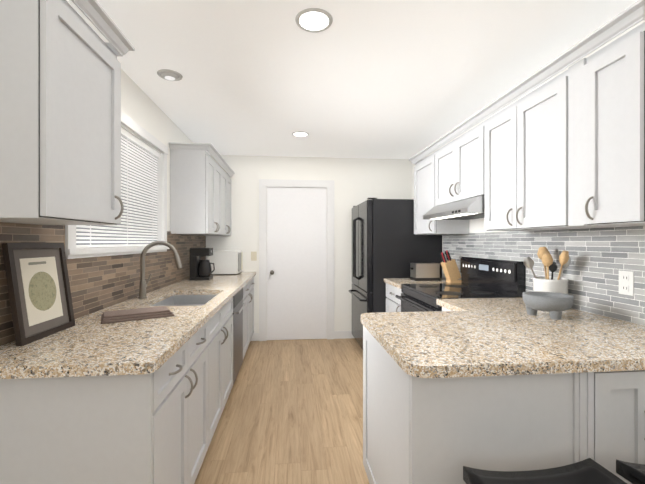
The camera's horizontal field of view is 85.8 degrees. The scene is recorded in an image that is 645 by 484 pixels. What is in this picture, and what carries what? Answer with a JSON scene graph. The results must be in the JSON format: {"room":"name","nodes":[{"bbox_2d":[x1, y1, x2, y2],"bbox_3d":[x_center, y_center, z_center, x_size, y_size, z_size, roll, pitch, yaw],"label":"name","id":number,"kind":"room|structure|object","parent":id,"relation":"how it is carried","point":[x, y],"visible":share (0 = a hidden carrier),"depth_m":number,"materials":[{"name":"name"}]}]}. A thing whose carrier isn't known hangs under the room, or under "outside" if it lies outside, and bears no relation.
{"room":"kitchen","nodes":[
{"label":"kitchen","id":0,"kind":"room"},
{"bbox_2d":[2,69,192,345],"bbox_3d":[-1.327,0.084,1.694,0.120,2.450,5.700,0,0,-5],"label":"wall","id":1,"kind":"structure","parent":0,"point":[140,107],"depth_m":2.76,"materials":[{"name":"paint"}]},
{"bbox_2d":[0,0,134,224],"bbox_3d":[-1.038,-0.491,1.319,0.379,0.830,0.584,0,0,-5],"label":"upper cabinet","id":2,"kind":"object","parent":1,"relation":"attached to","point":[60,113],"visible":1,"depth_m":1.18,"materials":[{"name":"paint"}]},
{"bbox_2d":[0,222,205,345],"bbox_3d":[-1.366,0.149,2.795,0.010,0.491,3.500,0,0,-5],"label":"wall tile","id":3,"kind":"structure","parent":1,"relation":"attached to","point":[99,283],"depth_m":2.01,"materials":[{"name":"brown tile"}]},
{"bbox_2d":[65,111,169,258],"bbox_3d":[-1.385,-0.379,2.386,0.175,0.925,1.410,0,0,-5],"label":"window blinds","id":4,"kind":"object","parent":1,"relation":"attached to","point":[144,154],"visible":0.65,"depth_m":2.54,"materials":[{"name":"paint"}]},
{"bbox_2d":[168,142,223,235],"bbox_3d":[-1.273,-0.492,3.582,0.337,0.830,0.731,0,0,-5],"label":"upper cabinet","id":5,"kind":"object","parent":1,"relation":"attached to","point":[200,192],"depth_m":3.22,"materials":[{"name":"paint"}]},
{"bbox_2d":[224,162,231,235],"bbox_3d":[-1.331,-0.493,4.186,0.337,0.830,0.726,0,0,-5],"label":"upper cabinet","id":6,"kind":"object","parent":1,"relation":"attached to","point":[227,181],"depth_m":4.27,"materials":[{"name":"paint"}]},
{"bbox_2d":[151,297,171,305],"bbox_3d":[-1.177,0.532,2.471,0.004,0.200,0.708,0,0,-5],"label":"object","id":7,"kind":"structure","parent":0,"relation":"attached to","point":[168,301],"depth_m":2.65,"materials":[{"name":"grey metal"}]},
{"bbox_2d":[156,305,195,305],"bbox_3d":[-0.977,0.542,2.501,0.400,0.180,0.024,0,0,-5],"label":"sink","id":8,"kind":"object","parent":0,"relation":"attached to","point":[156,305],"depth_m":2.48,"materials":[{"name":"silver metal"}]},
{"bbox_2d":[216,306,223,324],"bbox_3d":[-0.775,0.532,2.509,0.004,0.200,0.708,0,0,-5],"label":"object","id":9,"kind":"structure","parent":0,"relation":"attached to","point":[220,314],"depth_m":2.38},
{"bbox_2d":[194,338,369,483],"bbox_3d":[0.119,1.359,1.831,3.025,0.100,5.940,0,0,-5],"label":"floor","id":10,"kind":"structure","parent":0,"point":[292,412],"depth_m":2.56,"materials":[{"name":"brown wood"}]},
{"bbox_2d":[0,314,215,483],"bbox_3d":[-0.943,0.871,1.641,0.628,0.876,0.989,0,0,-5],"label":"base cabinet","id":11,"kind":"object","parent":10,"relation":"on","point":[159,425],"depth_m":1.17,"materials":[{"name":"paint"}]},
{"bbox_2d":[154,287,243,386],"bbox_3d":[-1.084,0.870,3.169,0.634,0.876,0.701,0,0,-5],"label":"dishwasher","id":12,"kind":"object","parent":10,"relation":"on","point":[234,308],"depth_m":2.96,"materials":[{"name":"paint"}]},
{"bbox_2d":[216,317,231,426],"bbox_3d":[-0.947,0.972,2.515,0.471,0.672,0.750,0,0,-5],"label":"base cabinet","id":13,"kind":"object","parent":10,"relation":"on","point":[224,330],"depth_m":2.46,"materials":[{"name":"paint"}]},
{"bbox_2d":[244,277,254,355],"bbox_3d":[-1.163,0.869,4.008,0.634,0.876,1.117,0,0,-5],"label":"base cabinet","id":14,"kind":"object","parent":10,"relation":"on","point":[248,288],"depth_m":3.98,"materials":[{"name":"paint"}]},
{"bbox_2d":[0,272,255,378],"bbox_3d":[-1.039,0.413,2.837,0.645,0.038,3.471,0,0,-5],"label":"countertop","id":15,"kind":"structure","parent":14,"relation":"on","point":[89,345],"depth_m":1.39,"materials":[{"name":"stone"}]},
{"bbox_2d":[2,243,74,345],"bbox_3d":[-1.190,0.201,1.476,0.071,0.395,0.330,0,0,-5],"label":"picture frame","id":16,"kind":"object","parent":15,"relation":"on","point":[39,290],"visible":1,"depth_m":1.44,"materials":[{"name":"brown wood"}]},
{"bbox_2d":[101,306,173,323],"bbox_3d":[-0.968,0.378,1.824,0.330,0.034,0.160,0,0,-32],"label":"towel","id":17,"kind":"object","parent":15,"relation":"on","point":[132,314],"visible":0.98,"depth_m":1.78,"materials":[{"name":"fabric"}]},
{"bbox_2d":[138,241,181,298],"bbox_3d":[-1.139,0.193,2.456,0.298,0.404,0.102,0,0,-5],"label":"faucet","id":18,"kind":"object","parent":15,"relation":"on","point":[142,288],"visible":1,"depth_m":2.42,"materials":[{"name":"silver metal"}]},
{"bbox_2d":[190,248,214,279],"bbox_3d":[-1.252,0.229,3.650,0.237,0.330,0.170,0,0,-5],"label":"coffee maker","id":19,"kind":"object","parent":15,"relation":"on","point":[200,269],"visible":1,"depth_m":3.57,"materials":[{"name":"black plastic"}]},
{"bbox_2d":[208,250,242,274],"bbox_3d":[-1.203,0.250,4.332,0.354,0.285,0.410,0,0,-5],"label":"microwave","id":20,"kind":"object","parent":15,"relation":"on","point":[227,261],"visible":0.94,"depth_m":4.13,"materials":[{"name":"white plastic"}]},
{"bbox_2d":[386,283,401,311],"bbox_3d":[1.012,0.870,3.517,0.682,0.876,0.541,0,0,-5],"label":"base cabinet","id":21,"kind":"object","parent":10,"relation":"on","point":[393,303],"visible":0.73,"depth_m":3.50,"materials":[{"name":"paint"}]},
{"bbox_2d":[384,278,447,288],"bbox_3d":[1.016,0.413,3.517,0.658,0.038,0.541,0,0,-5],"label":"countertop","id":22,"kind":"structure","parent":21,"relation":"on","point":[397,282],"depth_m":3.46,"materials":[{"name":"stone"}]},
{"bbox_2d":[410,263,439,280],"bbox_3d":[1.051,0.305,3.596,0.273,0.177,0.166,0,0,-5],"label":"toaster","id":23,"kind":"object","parent":22,"relation":"on","point":[424,271],"visible":1,"depth_m":3.52,"materials":[{"name":"silver metal"}]},
{"bbox_2d":[440,250,460,282],"bbox_3d":[1.235,0.237,3.352,0.196,0.314,0.100,0,0,-5],"label":"knife block","id":24,"kind":"object","parent":22,"relation":"on","point":[451,270],"visible":0.94,"depth_m":3.31,"materials":[{"name":"brown wood"}]},
{"bbox_2d":[349,198,441,349],"bbox_3d":[0.829,0.412,4.266,0.907,1.790,0.955,0,0,-5],"label":"fridge","id":25,"kind":"object","parent":10,"relation":"on","point":[387,242],"visible":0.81,"depth_m":3.79,"materials":[{"name":"black metal"}]},
{"bbox_2d":[396,257,525,311],"bbox_3d":[1.060,0.723,2.841,0.715,1.170,0.809,0,0,-5],"label":"stove","id":26,"kind":"object","parent":10,"relation":"on","point":[489,278],"visible":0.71,"depth_m":2.73,"materials":[{"name":"black metal"}]},
{"bbox_2d":[363,325,618,483],"bbox_3d":[0.603,0.871,1.538,0.699,0.876,0.774,0,0,-5],"label":"base cabinet","id":27,"kind":"object","parent":10,"relation":"on","point":[417,430],"depth_m":1.17,"materials":[{"name":"paint"}]},
{"bbox_2d":[463,458,626,483],"bbox_3d":[0.652,0.997,0.942,0.454,0.630,0.374,0,0,-5],"label":"stool","id":28,"kind":"object","parent":10,"relation":"on","point":[588,471],"visible":1,"depth_m":1.04,"materials":[{"name":"paint"}]},
{"bbox_2d":[616,459,644,483],"bbox_3d":[1.146,0.997,0.974,0.454,0.630,0.374,0,0,-5],"label":"stool","id":29,"kind":"object","parent":10,"relation":"on","point":[633,473],"visible":1,"depth_m":1.06,"materials":[{"name":"paint"}]},
{"bbox_2d":[619,370,644,483],"bbox_3d":[1.079,0.871,1.583,0.521,0.876,0.774,0,0,-5],"label":"base cabinet","id":30,"kind":"object","parent":10,"relation":"on","point":[631,383],"depth_m":1.21,"materials":[{"name":"paint"}]},
{"bbox_2d":[361,297,644,377],"bbox_3d":[0.862,0.414,1.783,1.290,0.038,1.256,0,0,-5],"label":"countertop","id":31,"kind":"structure","parent":30,"relation":"on","point":[470,337],"depth_m":1.39,"materials":[{"name":"stone"}]},
{"bbox_2d":[524,247,570,293],"bbox_3d":[1.370,0.212,2.089,0.201,0.365,0.246,0,0,-5],"label":"utensil crock","id":32,"kind":"object","parent":31,"relation":"on","point":[547,283],"visible":0.69,"depth_m":2.04,"materials":[{"name":"ceramic"}]},
{"bbox_2d":[522,291,573,319],"bbox_3d":[1.199,0.337,1.852,0.230,0.115,0.230,0,0,-5],"label":"molcajete","id":33,"kind":"object","parent":31,"relation":"on","point":[554,304],"visible":1,"depth_m":1.78,"materials":[{"name":"stone"}]},
{"bbox_2d":[206,155,411,339],"bbox_3d":[-0.155,0.082,4.728,3.025,2.450,0.120,0,0,-5],"label":"wall","id":34,"kind":"structure","parent":0,"point":[357,181],"depth_m":4.70,"materials":[{"name":"paint"}]},
{"bbox_2d":[251,252,256,260],"bbox_3d":[-0.909,0.187,4.592,0.075,0.118,0.009,0,0,-5],"label":"light switch","id":35,"kind":"object","parent":34,"relation":"attached to","point":[253,256],"visible":1,"depth_m":4.59,"materials":[{"name":"beige plastic"}]},
{"bbox_2d":[251,333,258,340],"bbox_3d":[-1.184,1.257,4.565,0.705,0.100,0.012,0,0,-5],"label":"baseboard","id":36,"kind":"structure","parent":34,"relation":"attached to","point":[255,337],"depth_m":4.59,"materials":[{"name":"paint"}]},
{"bbox_2d":[259,179,333,340],"bbox_3d":[-0.339,0.239,4.635,1.000,2.135,0.030,0,0,-5],"label":"door frame","id":37,"kind":"structure","parent":34,"relation":"attached to","point":[264,184],"depth_m":4.61,"materials":[{"name":"paint"}]},
{"bbox_2d":[267,187,326,339],"bbox_3d":[-0.337,0.287,4.613,0.792,2.023,0.070,0,0,-5],"label":"door","id":38,"kind":"structure","parent":34,"relation":"in","point":[296,263],"depth_m":4.64,"materials":[{"name":"paint"}]},
{"bbox_2d":[334,331,353,338],"bbox_3d":[0.696,1.257,4.742,1.090,0.100,0.012,0,0,-5],"label":"baseboard","id":39,"kind":"structure","parent":34,"relation":"attached to","point":[337,335],"depth_m":4.70,"materials":[{"name":"paint"}]},
{"bbox_2d":[66,0,637,158],"bbox_3d":[0.119,-1.191,1.829,3.025,0.100,5.940,0,0,-5],"label":"ceiling","id":40,"kind":"structure","parent":0,"point":[394,79],"depth_m":2.21,"materials":[{"name":"paint"}]},
{"bbox_2d":[157,69,182,80],"bbox_3d":[-1.043,-1.130,2.373,0.164,0.023,0.164,0,0,-5],"label":"recessed light","id":41,"kind":"object","parent":40,"relation":"in","point":[169,75],"visible":1,"depth_m":2.35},
{"bbox_2d":[292,131,308,136],"bbox_3d":[-0.234,-1.139,3.675,0.184,0.008,0.184,0,0,-5],"label":"recessed light","id":42,"kind":"object","parent":40,"relation":"in","point":[300,134],"visible":0.98,"depth_m":3.67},
{"bbox_2d":[295,8,332,32],"bbox_3d":[-0.044,-1.137,1.788,0.194,0.008,0.194,0,0,-5],"label":"recessed light","id":43,"kind":"object","parent":40,"relation":"in","point":[314,20],"visible":1,"depth_m":1.78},
{"bbox_2d":[412,20,644,324],"bbox_3d":[1.565,0.084,1.967,0.120,2.450,5.700,0,0,-5],"label":"wall","id":44,"kind":"structure","parent":0,"point":[476,225],"depth_m":3.04,"materials":[{"name":"paint"}]},
{"bbox_2d":[413,144,468,234],"bbox_3d":[1.189,-0.492,3.488,0.337,0.830,0.621,0,0,-5],"label":"upper cabinet","id":45,"kind":"object","parent":44,"relation":"attached to","point":[423,169],"depth_m":3.45,"materials":[{"name":"paint"}]},
{"bbox_2d":[423,195,483,219],"bbox_3d":[1.192,-0.264,2.830,0.455,0.121,0.808,0,0,-5],"label":"range hood","id":46,"kind":"object","parent":44,"relation":"attached to","point":[469,208],"visible":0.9,"depth_m":2.67,"materials":[{"name":"silver metal"}]},
{"bbox_2d":[433,116,476,206],"bbox_3d":[1.251,-0.617,2.836,0.337,0.580,0.820,0,0,-5],"label":"upper cabinet","id":47,"kind":"object","parent":44,"relation":"attached to","point":[455,163],"depth_m":2.81,"materials":[{"name":"paint"}]},
{"bbox_2d":[477,56,586,230],"bbox_3d":[1.324,-0.491,2.055,0.337,0.830,0.880,0,0,-5],"label":"upper cabinet","id":48,"kind":"object","parent":44,"relation":"attached to","point":[519,146],"depth_m":2.00,"materials":[{"name":"paint"}]},
{"bbox_2d":[443,226,644,324],"bbox_3d":[1.453,0.157,2.459,0.010,0.475,2.700,0,0,-5],"label":"wall tile","id":49,"kind":"structure","parent":44,"relation":"attached to","point":[600,258],"depth_m":1.97,"materials":[{"name":"grey tile"}]},
{"bbox_2d":[619,270,633,295],"bbox_3d":[1.512,0.204,1.731,0.008,0.118,0.075,0,0,-5],"label":"electrical outlet","id":50,"kind":"object","parent":49,"relation":"attached to","point":[626,282],"visible":1,"depth_m":1.72,"materials":[{"name":"white plastic"}]},
{"bbox_2d":[561,0,644,227],"bbox_3d":[1.374,-0.491,1.525,0.337,0.830,0.365,0,0,-5],"label":"upper cabinet","id":51,"kind":"object","parent":44,"relation":"attached to","point":[564,150],"depth_m":1.49,"materials":[{"name":"paint"}]}
]}

